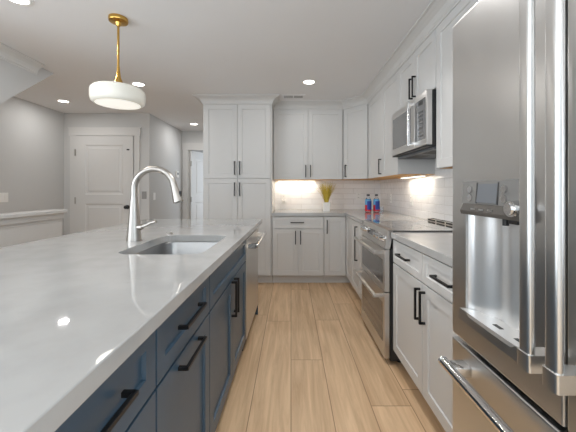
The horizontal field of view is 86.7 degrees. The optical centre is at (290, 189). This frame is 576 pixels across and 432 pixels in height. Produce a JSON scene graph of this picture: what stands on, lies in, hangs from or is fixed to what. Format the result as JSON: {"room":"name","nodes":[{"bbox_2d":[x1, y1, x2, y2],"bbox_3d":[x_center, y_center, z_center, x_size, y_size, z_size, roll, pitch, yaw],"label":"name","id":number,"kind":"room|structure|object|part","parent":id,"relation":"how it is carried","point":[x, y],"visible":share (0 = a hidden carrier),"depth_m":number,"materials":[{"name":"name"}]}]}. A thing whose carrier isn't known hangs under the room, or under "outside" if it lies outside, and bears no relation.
{"room":"kitchen","nodes":[
{"label":"kitchen","id":0,"kind":"room"},
{"bbox_2d":[0,59,53,103],"bbox_3d":[-2.945,-0.694,2.345,1.089,0.970,1.490,0,0,0],"label":"wall","id":1,"kind":"structure","parent":0,"point":[14,80],"depth_m":2.65,"materials":[{"name":"paint"}]},
{"bbox_2d":[0,42,44,74],"bbox_3d":[-2.363,-1.131,2.263,0.098,0.096,1.225,0,0,0],"label":"trim","id":2,"kind":"structure","parent":1,"relation":"attached to","point":[8,54],"depth_m":2.65,"materials":[{"name":"paint"}]},
{"bbox_2d":[0,218,61,247],"bbox_3d":[-2.395,0.718,1.065,0.090,0.965,4.130,0,0,0],"label":"wall","id":3,"kind":"structure","parent":0,"point":[19,233],"depth_m":2.74,"materials":[{"name":"paint"}]},
{"bbox_2d":[0,209,67,225],"bbox_3d":[-2.395,0.242,1.070,0.170,0.085,4.180,0,0,0],"label":"trim","id":4,"kind":"structure","parent":3,"relation":"attached to","point":[27,216],"depth_m":2.73,"materials":[{"name":"paint"}]},
{"bbox_2d":[0,96,63,235],"bbox_3d":[-3.540,0.010,0.795,0.100,2.380,7.990,0,0,0],"label":"wall","id":5,"kind":"structure","parent":0,"point":[31,134],"depth_m":4.09,"materials":[{"name":"paint"}]},
{"bbox_2d":[0,193,7,201],"bbox_3d":[-3.484,0.090,3.700,0.009,0.116,0.118,0,0,0],"label":"light switch","id":6,"kind":"object","parent":5,"relation":"attached to","point":[3,196],"visible":1,"depth_m":3.70,"materials":[{"name":"white plastic"}]},
{"bbox_2d":[64,113,142,234],"bbox_3d":[-2.885,0.010,4.740,1.210,2.380,0.100,0,0,0],"label":"wall","id":7,"kind":"structure","parent":0,"point":[70,119],"depth_m":4.69,"materials":[{"name":"paint"}]},
{"bbox_2d":[74,136,133,232],"bbox_3d":[-2.854,0.184,4.630,0.888,2.012,0.116,0,0,0],"label":"door","id":8,"kind":"structure","parent":7,"relation":"in","point":[104,165],"depth_m":4.65,"materials":[{"name":"paint"}]},
{"bbox_2d":[68,127,141,233],"bbox_3d":[-2.853,0.120,4.674,1.115,2.160,0.032,0,0,0],"label":"trim","id":9,"kind":"structure","parent":7,"relation":"attached to","point":[73,131],"depth_m":4.67,"materials":[{"name":"paint"}]},
{"bbox_2d":[143,113,181,219],"bbox_3d":[-2.230,0.010,5.395,0.100,2.380,1.410,0,0,0],"label":"wall","id":10,"kind":"structure","parent":0,"point":[162,141],"depth_m":5.10,"materials":[{"name":"paint"}]},
{"bbox_2d":[142,191,146,198],"bbox_3d":[-2.255,0.080,4.684,0.072,0.116,0.009,0,0,0],"label":"light switch","id":11,"kind":"object","parent":10,"relation":"attached to","point":[144,193],"visible":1,"depth_m":4.68,"materials":[{"name":"grey plastic"}]},
{"bbox_2d":[182,131,202,218],"bbox_3d":[-1.600,0.010,6.150,2.000,2.380,0.100,0,0,0],"label":"wall","id":12,"kind":"structure","parent":0,"point":[187,136],"depth_m":6.10,"materials":[{"name":"paint"}]},
{"bbox_2d":[182,143,202,218],"bbox_3d":[-1.640,0.130,6.136,1.050,2.140,0.128,0,0,0],"label":"trim","id":13,"kind":"structure","parent":12,"relation":"attached to","point":[186,147],"depth_m":6.08,"materials":[{"name":"paint"}]},
{"bbox_2d":[190,151,202,218],"bbox_3d":[-1.852,0.200,6.482,0.116,1.980,0.820,0,0,20],"label":"door","id":14,"kind":"structure","parent":12,"relation":"in","point":[196,158],"depth_m":6.29,"materials":[{"name":"paint"}]},
{"bbox_2d":[0,0,431,130],"bbox_3d":[-1.089,-1.230,2.900,5.003,0.100,12.400,0,0,0],"label":"ceiling","id":15,"kind":"structure","parent":0,"point":[180,49],"depth_m":2.47,"materials":[{"name":"paint"}]},
{"bbox_2d":[7,0,33,5],"bbox_3d":[-1.685,-1.177,1.875,0.160,0.006,0.160,0,0,0],"label":"recessed light","id":16,"kind":"object","parent":15,"relation":"in","point":[18,2],"visible":1,"depth_m":1.91,"materials":[{"name":"white"}]},
{"bbox_2d":[56,99,70,102],"bbox_3d":[-3.020,-1.177,4.050,0.160,0.006,0.160,0,0,0],"label":"recessed light","id":17,"kind":"object","parent":15,"relation":"in","point":[58,100],"visible":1,"depth_m":4.05,"materials":[{"name":"white"}]},
{"bbox_2d":[89,13,144,109],"bbox_3d":[-1.186,-0.880,2.095,0.336,0.598,0.336,0,0,0],"label":"pendant lamp","id":18,"kind":"object","parent":15,"relation":"hanging from","point":[116,94],"visible":1,"depth_m":2.02,"materials":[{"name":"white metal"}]},
{"bbox_3d":[-1.186,-0.644,2.095,0.336,0.114,0.336,0,0,0],"label":"lamp shade","id":19,"kind":"part","parent":18,"relation":"part of","materials":[{"name":"white glass"}]},
{"bbox_2d":[94,99,140,109],"bbox_3d":[-1.186,-0.584,2.095,0.276,0.006,0.276,0,0,0],"label":"diffuser","id":20,"kind":"object","parent":18,"relation":"attached to","point":[124,104],"depth_m":2.06,"materials":[{"name":"white glass"}]},
{"bbox_3d":[-1.186,-0.935,2.095,0.015,0.430,0.015,0,0,0],"label":"rod","id":21,"kind":"part","parent":18,"relation":"part of","materials":[{"name":"gold metal"}]},
{"bbox_2d":[131,82,145,86],"bbox_3d":[-1.700,-1.177,3.400,0.160,0.006,0.160,0,0,0],"label":"recessed light","id":22,"kind":"object","parent":15,"relation":"in","point":[139,84],"visible":1,"depth_m":3.40,"materials":[{"name":"white"}]},
{"bbox_2d":[281,95,304,97],"bbox_3d":[0.030,-1.175,3.840,0.300,0.008,0.130,0,0,0],"label":"ceiling vent","id":23,"kind":"object","parent":15,"relation":"in","point":[282,96],"visible":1,"depth_m":3.82,"materials":[{"name":"metal"}]},
{"bbox_2d":[302,79,315,84],"bbox_3d":[0.197,-1.177,3.330,0.160,0.006,0.160,0,0,0],"label":"recessed light","id":24,"kind":"object","parent":15,"relation":"in","point":[308,81],"visible":1,"depth_m":3.33,"materials":[{"name":"white plastic"}]},
{"bbox_2d":[273,0,460,109],"bbox_3d":[0.372,-1.131,2.632,1.225,0.096,3.005,0,0,0],"label":"trim","id":25,"kind":"structure","parent":15,"relation":"attached to","point":[436,11],"depth_m":2.68,"materials":[{"name":"white paint"}]},
{"bbox_2d":[273,110,274,209],"bbox_3d":[0.106,0.010,4.510,2.413,2.380,0.100,0,0,0],"label":"wall","id":26,"kind":"structure","parent":0,"point":[273,110],"depth_m":4.46,"materials":[{"name":"paint"}]},
{"bbox_2d":[274,110,342,179],"bbox_3d":[0.232,-0.615,4.273,0.938,0.946,0.372,0,0,0],"label":"upper cabinet","id":27,"kind":"object","parent":26,"relation":"attached to","point":[308,144],"visible":1,"depth_m":4.13,"materials":[{"name":"white paint"}]},
{"bbox_3d":[-0.004,-0.613,4.130,0.464,0.938,0.020,0,0,0],"label":"door","id":28,"kind":"part","parent":27,"relation":"part of","materials":[{"name":"white paint"}]},
{"bbox_2d":[278,180,314,180],"bbox_3d":[0.075,-0.134,4.395,0.530,0.015,0.050,0,0,0],"label":"light","id":29,"kind":"object","parent":27,"relation":"attached to","point":[278,180],"visible":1,"depth_m":4.37,"materials":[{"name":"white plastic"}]},
{"bbox_3d":[0.232,-0.144,4.300,0.932,0.004,0.315,0,0,0],"label":"panel","id":30,"kind":"part","parent":27,"relation":"part of","materials":[{"name":"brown wood"}]},
{"bbox_3d":[0.464,-0.613,4.130,0.464,0.938,0.020,0,0,0],"label":"door","id":31,"kind":"part","parent":27,"relation":"part of","materials":[{"name":"white paint"}]},
{"bbox_2d":[275,180,379,209],"bbox_3d":[0.533,0.063,4.456,1.542,0.446,0.008,0,0,0],"label":"tiled wall","id":32,"kind":"structure","parent":26,"relation":"attached to","point":[300,195],"depth_m":4.45,"materials":[{"name":"white tile"}]},
{"bbox_2d":[281,194,285,201],"bbox_3d":[-0.105,0.115,4.448,0.072,0.116,0.008,0,0,0],"label":"wall outlet","id":33,"kind":"object","parent":32,"relation":"attached to","point":[283,196],"visible":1,"depth_m":4.45,"materials":[{"name":"white plastic"}]},
{"bbox_2d":[322,202,330,210],"bbox_3d":[0.485,0.227,4.170,0.104,0.118,0.104,0,0,0],"label":"pot","id":34,"kind":"object","parent":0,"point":[326,205],"depth_m":4.12,"materials":[{"name":"white ceramic"}]},
{"bbox_2d":[215,276,445,431],"bbox_3d":[-1.089,1.250,2.900,5.003,0.100,12.400,0,0,0],"label":"floor","id":35,"kind":"structure","parent":0,"point":[309,361],"depth_m":1.97,"materials":[{"name":"brown wood"}]},
{"bbox_2d":[55,330,155,431],"bbox_3d":[-0.648,0.763,0.275,0.652,0.874,1.030,0,0,1],"label":"base cabinet","id":36,"kind":"object","parent":35,"relation":"on","point":[126,401],"visible":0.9,"depth_m":0.64,"materials":[{"name":"blue paint"}]},
{"bbox_3d":[-0.335,0.422,0.537,0.032,0.011,0.200,0,0,1],"label":"handle","id":37,"kind":"part","parent":36,"relation":"part of","materials":[{"name":"black metal"}]},
{"bbox_2d":[0,219,261,431],"bbox_3d":[-0.873,0.306,1.362,1.181,0.040,3.315,0,0,0],"label":"countertop","id":38,"kind":"structure","parent":36,"relation":"on","point":[74,307],"depth_m":0.79,"materials":[{"name":"white stone"}]},
{"bbox_2d":[126,166,183,241],"bbox_3d":[-0.763,0.075,1.720,0.324,0.421,0.084,0,0,0],"label":"faucet","id":39,"kind":"object","parent":38,"relation":"on","point":[134,228],"visible":1,"depth_m":1.70,"materials":[{"name":"silver metal"}]},
{"bbox_3d":[-0.810,0.197,1.706,0.124,0.059,0.034,0,0,10],"label":"lever","id":40,"kind":"part","parent":39,"relation":"part of","materials":[{"name":"silver metal"}]},
{"bbox_3d":[-0.771,-0.033,1.715,0.264,0.205,0.036,0,0,3],"label":"spout","id":41,"kind":"part","parent":39,"relation":"part of","materials":[{"name":"silver metal"}]},
{"bbox_2d":[136,242,217,254],"bbox_3d":[-0.596,0.435,1.638,0.435,0.216,0.610,0,0,1],"label":"sink","id":42,"kind":"object","parent":38,"relation":"in","point":[168,248],"visible":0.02,"depth_m":1.92,"materials":[{"name":"metal"}]},
{"bbox_3d":[-0.361,0.654,0.528,0.020,0.277,0.510,0,0,1],"label":"drawer","id":43,"kind":"part","parent":36,"relation":"part of","materials":[{"name":"blue paint"}]},
{"bbox_2d":[154,277,208,431],"bbox_3d":[-0.638,0.763,1.036,0.652,0.874,0.490,0,0,1],"label":"base cabinet","id":44,"kind":"object","parent":35,"relation":"on","point":[182,340],"visible":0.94,"depth_m":1.00,"materials":[{"name":"blue paint"}]},
{"bbox_3d":[-0.354,0.422,1.033,0.020,0.172,0.484,0,0,1],"label":"drawer","id":45,"kind":"part","parent":44,"relation":"part of","materials":[{"name":"blue paint"}]},
{"bbox_3d":[-0.328,0.422,1.032,0.032,0.011,0.200,0,0,1],"label":"handle","id":46,"kind":"part","parent":44,"relation":"part of","materials":[{"name":"black metal"}]},
{"bbox_3d":[-0.328,0.548,1.032,0.032,0.011,0.200,0,0,1],"label":"handle","id":47,"kind":"part","parent":44,"relation":"part of","materials":[{"name":"black metal"}]},
{"bbox_2d":[209,240,245,431],"bbox_3d":[-0.629,0.763,1.758,0.652,0.874,0.949,0,0,1],"label":"base cabinet","id":48,"kind":"object","parent":35,"relation":"on","point":[227,283],"visible":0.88,"depth_m":1.57,"materials":[{"name":"blue paint"}]},
{"bbox_3d":[-0.348,0.799,1.517,0.020,0.567,0.470,0,0,1],"label":"door","id":49,"kind":"part","parent":48,"relation":"part of","materials":[{"name":"blue paint"}]},
{"bbox_3d":[-0.345,0.422,1.754,0.020,0.172,0.943,0,0,1],"label":"drawer","id":50,"kind":"part","parent":48,"relation":"part of","materials":[{"name":"blue paint"}]},
{"bbox_3d":[-0.319,0.615,1.720,0.032,0.200,0.011,0,0,1],"label":"handle","id":51,"kind":"part","parent":48,"relation":"part of","materials":[{"name":"black metal"}]},
{"bbox_3d":[-0.318,0.615,1.788,0.032,0.200,0.011,0,0,1],"label":"handle","id":52,"kind":"part","parent":48,"relation":"part of","materials":[{"name":"black metal"}]},
{"bbox_3d":[-0.342,0.799,1.991,0.020,0.567,0.470,0,0,1],"label":"door","id":53,"kind":"part","parent":48,"relation":"part of","materials":[{"name":"blue paint"}]},
{"bbox_2d":[203,105,273,282],"bbox_3d":[-0.680,0.056,4.143,0.876,2.288,0.632,0,0,0],"label":"pantry cabinet","id":54,"kind":"object","parent":35,"relation":"on","point":[238,140],"visible":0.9,"depth_m":3.87,"materials":[{"name":"white paint"}]},
{"bbox_3d":[-0.891,-0.615,3.869,0.418,0.934,0.020,0,0,0],"label":"door","id":55,"kind":"part","parent":54,"relation":"part of","materials":[{"name":"white paint"}]},
{"bbox_3d":[-0.891,0.470,3.869,0.418,1.226,0.020,0,0,0],"label":"door","id":56,"kind":"part","parent":54,"relation":"part of","materials":[{"name":"white paint"}]},
{"bbox_2d":[193,94,279,106],"bbox_3d":[-0.680,-1.131,4.112,1.064,0.096,0.693,0,0,0],"label":"trim","id":57,"kind":"structure","parent":54,"relation":"attached to","point":[204,99],"depth_m":3.83,"materials":[{"name":"white paint"}]},
{"bbox_3d":[-0.469,-0.615,3.869,0.418,0.934,0.020,0,0,0],"label":"door","id":58,"kind":"part","parent":54,"relation":"part of","materials":[{"name":"white paint"}]},
{"bbox_3d":[-0.469,0.470,3.869,0.418,1.226,0.020,0,0,0],"label":"door","id":59,"kind":"part","parent":54,"relation":"part of","materials":[{"name":"white paint"}]},
{"bbox_2d":[242,228,265,350],"bbox_3d":[-0.576,0.766,2.586,0.676,0.868,0.699,0,0,1],"label":"dishwasher","id":60,"kind":"object","parent":35,"relation":"on","point":[252,242],"visible":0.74,"depth_m":2.48,"materials":[{"name":"metal"}]},
{"bbox_3d":[-0.334,0.729,2.583,0.028,0.733,0.697,0,0,1],"label":"door","id":61,"kind":"part","parent":60,"relation":"part of","materials":[{"name":"metal"}]},
{"bbox_3d":[-0.280,0.418,2.581,0.082,0.036,0.665,0,0,1],"label":"handle","id":62,"kind":"part","parent":60,"relation":"part of","materials":[{"name":"metal"}]},
{"bbox_2d":[272,216,323,282],"bbox_3d":[0.089,0.763,4.143,0.654,0.874,0.632,0,0,0],"label":"base cabinet","id":63,"kind":"object","parent":35,"relation":"on","point":[297,241],"visible":0.98,"depth_m":3.87,"materials":[{"name":"white paint"}]},
{"bbox_3d":[-0.073,0.788,3.869,0.320,0.589,0.020,0,0,0],"label":"door","id":64,"kind":"part","parent":63,"relation":"part of","materials":[{"name":"white paint"}]},
{"bbox_3d":[0.090,0.411,3.869,0.646,0.150,0.020,0,0,0],"label":"drawer","id":65,"kind":"part","parent":63,"relation":"part of","materials":[{"name":"white paint"}]},
{"bbox_3d":[0.252,0.788,3.869,0.322,0.589,0.020,0,0,0],"label":"door","id":66,"kind":"part","parent":63,"relation":"part of","materials":[{"name":"white paint"}]},
{"bbox_2d":[323,216,350,282],"bbox_3d":[0.861,0.763,3.975,0.886,0.874,0.951,0,0,0],"label":"base cabinet","id":67,"kind":"object","parent":35,"relation":"on","point":[337,229],"visible":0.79,"depth_m":3.86,"materials":[{"name":"white paint"}]},
{"bbox_3d":[0.707,0.710,3.679,0.020,0.747,0.352,0,0,0],"label":"door","id":68,"kind":"part","parent":67,"relation":"part of","materials":[{"name":"white paint"}]},
{"bbox_2d":[272,210,425,223],"bbox_3d":[0.532,0.306,3.620,1.543,0.040,1.661,0,0,0],"label":"countertop","id":69,"kind":"structure","parent":67,"relation":"on","point":[359,216],"depth_m":3.83,"materials":[{"name":"white stone"}]},
{"bbox_2d":[317,183,336,210],"bbox_3d":[0.476,0.076,4.176,0.369,0.419,0.268,0,0,0],"label":"potted grass","id":70,"kind":"object","parent":69,"relation":"on","point":[326,192],"depth_m":4.12,"materials":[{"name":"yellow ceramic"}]},
{"bbox_2d":[365,194,371,211],"bbox_3d":[1.005,0.170,3.970,0.083,0.229,0.084,0,0,-40],"label":"water bottle","id":71,"kind":"object","parent":69,"relation":"on","point":[368,203],"visible":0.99,"depth_m":3.94,"materials":[{"name":"blue plastic"}]},
{"bbox_2d":[373,194,379,211],"bbox_3d":[1.112,0.170,3.970,0.083,0.229,0.084,0,0,-40],"label":"water bottle","id":72,"kind":"object","parent":69,"relation":"on","point":[376,202],"visible":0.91,"depth_m":3.94,"materials":[{"name":"blue plastic"}]},
{"bbox_2d":[351,219,362,298],"bbox_3d":[0.982,0.763,3.144,0.644,0.874,0.706,0,0,0],"label":"base cabinet","id":73,"kind":"object","parent":35,"relation":"on","point":[356,231],"visible":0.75,"depth_m":3.26,"materials":[{"name":"white paint"}]},
{"bbox_3d":[0.703,0.710,3.317,0.020,0.747,0.354,0,0,0],"label":"door","id":74,"kind":"part","parent":73,"relation":"part of","materials":[{"name":"white paint"}]},
{"bbox_3d":[0.676,0.560,3.183,0.032,0.360,0.011,0,0,0],"label":"handle","id":75,"kind":"part","parent":73,"relation":"part of","materials":[{"name":"black metal"}]},
{"bbox_3d":[0.703,0.710,2.965,0.020,0.747,0.342,0,0,0],"label":"door","id":76,"kind":"part","parent":73,"relation":"part of","materials":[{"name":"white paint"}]},
{"bbox_2d":[354,218,452,362],"bbox_3d":[0.933,0.727,2.432,0.735,0.945,0.692,0,0,0],"label":"range","id":77,"kind":"object","parent":35,"relation":"on","point":[376,277],"visible":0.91,"depth_m":2.25,"materials":[{"name":"metal"}]},
{"bbox_3d":[0.603,0.432,2.432,0.074,0.022,0.668,0,0,0],"label":"handle","id":78,"kind":"part","parent":77,"relation":"part of","materials":[{"name":"metal"}]},
{"bbox_3d":[0.603,0.730,2.432,0.074,0.022,0.668,0,0,0],"label":"handle","id":79,"kind":"part","parent":77,"relation":"part of","materials":[{"name":"metal"}]},
{"bbox_3d":[0.658,0.554,2.432,0.036,0.292,0.688,0,0,0],"label":"oven door","id":80,"kind":"part","parent":77,"relation":"part of","materials":[{"name":"metal"}]},
{"bbox_3d":[0.658,0.930,2.432,0.036,0.449,0.688,0,0,0],"label":"oven door","id":81,"kind":"part","parent":77,"relation":"part of","materials":[{"name":"metal"}]},
{"bbox_3d":[0.670,0.341,2.432,0.057,0.125,0.688,0,0,0],"label":"control panel","id":82,"kind":"part","parent":77,"relation":"part of","materials":[{"name":"metal"}]},
{"bbox_3d":[0.680,0.275,2.432,0.050,0.004,0.692,0,0,0],"label":"trim","id":83,"kind":"part","parent":77,"relation":"part of","materials":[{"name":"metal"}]},
{"bbox_3d":[0.637,0.338,2.150,0.043,0.053,0.054,0,0,0],"label":"knob","id":84,"kind":"part","parent":77,"relation":"part of","materials":[{"name":"metal"}]},
{"bbox_2d":[370,220,452,231],"bbox_3d":[0.969,0.288,2.432,0.538,0.022,0.692,0,0,0],"label":"cooktop","id":85,"kind":"object","parent":77,"relation":"in","point":[393,225],"depth_m":2.38,"materials":[{"name":"black glass"}]},
{"bbox_2d":[393,240,457,431],"bbox_3d":[0.982,0.763,1.607,0.644,0.874,0.932,0,0,0],"label":"base cabinet","id":86,"kind":"object","parent":35,"relation":"on","point":[423,332],"visible":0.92,"depth_m":1.57,"materials":[{"name":"white paint"}]},
{"bbox_3d":[0.676,0.410,1.861,0.032,0.011,0.170,0,0,0],"label":"handle","id":87,"kind":"part","parent":86,"relation":"part of","materials":[{"name":"black metal"}]},
{"bbox_3d":[0.703,0.411,1.839,0.020,0.150,0.460,0,0,0],"label":"drawer","id":88,"kind":"part","parent":86,"relation":"part of","materials":[{"name":"white paint"}]},
{"bbox_3d":[0.703,0.788,1.839,0.020,0.589,0.460,0,0,0],"label":"door","id":89,"kind":"part","parent":86,"relation":"part of","materials":[{"name":"white paint"}]},
{"bbox_3d":[0.676,0.610,1.637,0.032,0.170,0.011,0,0,0],"label":"handle","id":90,"kind":"part","parent":86,"relation":"part of","materials":[{"name":"black metal"}]},
{"bbox_3d":[0.676,0.610,1.577,0.032,0.170,0.011,0,0,0],"label":"handle","id":91,"kind":"part","parent":86,"relation":"part of","materials":[{"name":"black metal"}]},
{"bbox_2d":[391,232,452,266],"bbox_3d":[0.991,0.306,1.605,0.626,0.040,0.939,0,0,0],"label":"countertop","id":92,"kind":"structure","parent":86,"relation":"on","point":[437,245],"depth_m":1.69,"materials":[{"name":"white stone"}]},
{"bbox_3d":[0.703,0.411,1.375,0.020,0.150,0.461,0,0,0],"label":"drawer","id":93,"kind":"part","parent":86,"relation":"part of","materials":[{"name":"white paint"}]},
{"bbox_3d":[0.703,0.788,1.375,0.020,0.589,0.461,0,0,0],"label":"door","id":94,"kind":"part","parent":86,"relation":"part of","materials":[{"name":"white paint"}]},
{"bbox_3d":[0.676,0.410,1.373,0.032,0.011,0.170,0,0,0],"label":"handle","id":95,"kind":"part","parent":86,"relation":"part of","materials":[{"name":"black metal"}]},
{"bbox_2d":[438,0,575,431],"bbox_3d":[0.901,0.305,0.648,0.784,1.790,0.910,0,0,0],"label":"refrigerator","id":96,"kind":"object","parent":35,"relation":"on","point":[512,368],"visible":1,"depth_m":0.79,"materials":[{"name":"metal"}]},
{"bbox_3d":[0.574,0.061,0.872,0.023,0.034,0.284,0,0,0],"label":"panel","id":97,"kind":"part","parent":96,"relation":"part of","materials":[{"name":"silver metal"}]},
{"bbox_3d":[0.579,0.007,0.876,0.013,0.071,0.292,0,0,0],"label":"dispenser panel","id":98,"kind":"part","parent":96,"relation":"part of","materials":[{"name":"silver metal"}]},
{"bbox_3d":[0.575,0.009,0.845,0.010,0.063,0.004,0,0,0],"label":"screen frame","id":99,"kind":"part","parent":96,"relation":"part of","materials":[{"name":"silver metal"}]},
{"bbox_3d":[0.604,0.089,0.832,0.020,0.022,0.063,0,0,0],"label":"water spout","id":100,"kind":"part","parent":96,"relation":"part of","materials":[{"name":"plastic"}]},
{"bbox_3d":[0.620,0.826,0.648,0.076,0.599,0.910,0,0,0],"label":"freezer drawer","id":101,"kind":"part","parent":96,"relation":"part of","materials":[{"name":"metal"}]},
{"bbox_3d":[0.558,0.048,0.768,0.028,0.044,0.044,0,0,0],"label":"knob","id":102,"kind":"part","parent":96,"relation":"part of","materials":[{"name":"metal"}]},
{"bbox_3d":[0.548,-0.066,0.678,0.070,0.925,0.038,0,0,0],"label":"handle","id":103,"kind":"part","parent":96,"relation":"part of","materials":[{"name":"metal"}]},
{"bbox_3d":[0.548,-0.066,0.608,0.070,0.925,0.038,0,0,0],"label":"handle","id":104,"kind":"part","parent":96,"relation":"part of","materials":[{"name":"metal"}]},
{"bbox_3d":[0.620,-0.040,0.419,0.076,1.100,0.452,0,0,0],"label":"door","id":105,"kind":"part","parent":96,"relation":"part of","materials":[{"name":"metal"}]},
{"bbox_3d":[1.363,0.010,0.680,0.100,2.380,7.760,0,0,0],"label":"wall","id":106,"kind":"structure","parent":0,"visible":0},
{"bbox_2d":[380,159,452,221],"bbox_3d":[1.309,-0.017,2.790,0.008,0.606,3.340,0,0,0],"label":"tiled wall","id":107,"kind":"structure","parent":106,"relation":"attached to","point":[432,194],"depth_m":3.03,"materials":[{"name":"white tile"}]},
{"bbox_2d":[342,104,387,179],"bbox_3d":[1.009,-0.615,4.146,0.606,0.946,0.627,0,0,0],"label":"upper cabinet","id":108,"kind":"object","parent":107,"relation":"attached to","point":[355,119],"visible":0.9,"depth_m":3.97,"materials":[{"name":"white paint"}]},
{"bbox_3d":[0.845,-0.613,3.981,0.020,0.938,0.368,0,0,-42],"label":"door","id":109,"kind":"part","parent":108,"relation":"part of","materials":[{"name":"white paint"}]},
{"bbox_3d":[1.009,-0.144,4.146,0.607,0.004,0.627,0,0,0],"label":"panel","id":110,"kind":"part","parent":108,"relation":"part of","materials":[{"name":"brown wood"}]},
{"bbox_2d":[369,71,434,178],"bbox_3d":[1.125,-0.615,3.297,0.374,0.946,1.060,0,0,0],"label":"upper cabinet","id":111,"kind":"object","parent":107,"relation":"attached to","point":[382,165],"visible":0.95,"depth_m":3.12,"materials":[{"name":"white paint"}]},
{"bbox_3d":[0.980,-0.613,3.526,0.020,0.938,0.577,0,0,0],"label":"door","id":112,"kind":"part","parent":111,"relation":"part of","materials":[{"name":"white paint"}]},
{"bbox_3d":[0.980,-0.613,3.002,0.020,0.938,0.463,0,0,0],"label":"door","id":113,"kind":"part","parent":111,"relation":"part of","materials":[{"name":"white paint"}]},
{"bbox_3d":[1.151,-0.144,3.297,0.318,0.004,1.054,0,0,0],"label":"panel","id":114,"kind":"part","parent":111,"relation":"part of","materials":[{"name":"brown wood"}]},
{"bbox_2d":[400,175,425,177],"bbox_3d":[1.220,-0.134,3.075,0.040,0.015,0.550,0,0,0],"label":"light","id":115,"kind":"object","parent":111,"relation":"attached to","point":[414,175],"visible":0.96,"depth_m":2.99,"materials":[{"name":"white plastic"}]},
{"bbox_2d":[410,195,412,205],"bbox_3d":[1.301,0.110,3.300,0.008,0.116,0.072,0,0,0],"label":"wall outlet","id":116,"kind":"object","parent":107,"relation":"attached to","point":[411,196],"visible":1,"depth_m":3.29,"materials":[{"name":"white plastic"}]},
{"bbox_2d":[436,0,478,168],"bbox_3d":[1.125,-0.615,1.587,0.374,0.946,0.903,0,0,0],"label":"upper cabinet","id":117,"kind":"object","parent":107,"relation":"attached to","point":[444,31],"visible":0.12,"depth_m":1.93,"materials":[{"name":"white paint"}]},
{"bbox_2d":[398,29,435,109],"bbox_3d":[1.125,-0.886,2.403,0.374,0.403,0.720,0,0,0],"label":"upper cabinet","id":118,"kind":"object","parent":106,"relation":"attached to","point":[417,74],"visible":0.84,"depth_m":2.33,"materials":[{"name":"white paint"}]},
{"bbox_3d":[0.980,-0.884,2.583,0.020,0.395,0.355,0,0,0],"label":"door","id":119,"kind":"part","parent":118,"relation":"part of","materials":[{"name":"white paint"}]},
{"bbox_3d":[0.954,-0.805,2.433,0.032,0.165,0.011,0,0,0],"label":"handle","id":120,"kind":"part","parent":118,"relation":"part of","materials":[{"name":"black metal"}]},
{"bbox_3d":[0.954,-0.805,2.373,0.032,0.165,0.011,0,0,0],"label":"handle","id":121,"kind":"part","parent":118,"relation":"part of","materials":[{"name":"black metal"}]},
{"bbox_2d":[392,89,435,158],"bbox_3d":[1.086,-0.477,2.406,0.436,0.402,0.712,0,0,0],"label":"microwave","id":122,"kind":"object","parent":118,"relation":"attached to","point":[414,124],"visible":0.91,"depth_m":2.25,"materials":[{"name":"metal"}]},
{"bbox_3d":[0.931,-0.492,2.507,0.039,0.371,0.510,0,0,0],"label":"door","id":123,"kind":"part","parent":122,"relation":"part of","materials":[{"name":"metal"}]},
{"bbox_3d":[0.890,-0.492,2.281,0.044,0.335,0.022,0,0,0],"label":"handle","id":124,"kind":"part","parent":122,"relation":"part of","materials":[{"name":"metal"}]},
{"bbox_3d":[0.912,-0.491,2.156,0.002,0.283,0.176,0,0,0],"label":"panel glass","id":125,"kind":"part","parent":122,"relation":"part of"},
{"bbox_3d":[0.931,-0.492,2.150,0.039,0.371,0.199,0,0,0],"label":"control panel","id":126,"kind":"part","parent":122,"relation":"part of","materials":[{"name":"metal"}]},
{"bbox_3d":[0.980,-0.884,2.224,0.020,0.395,0.355,0,0,0],"label":"door","id":127,"kind":"part","parent":118,"relation":"part of","materials":[{"name":"white paint"}]}
]}

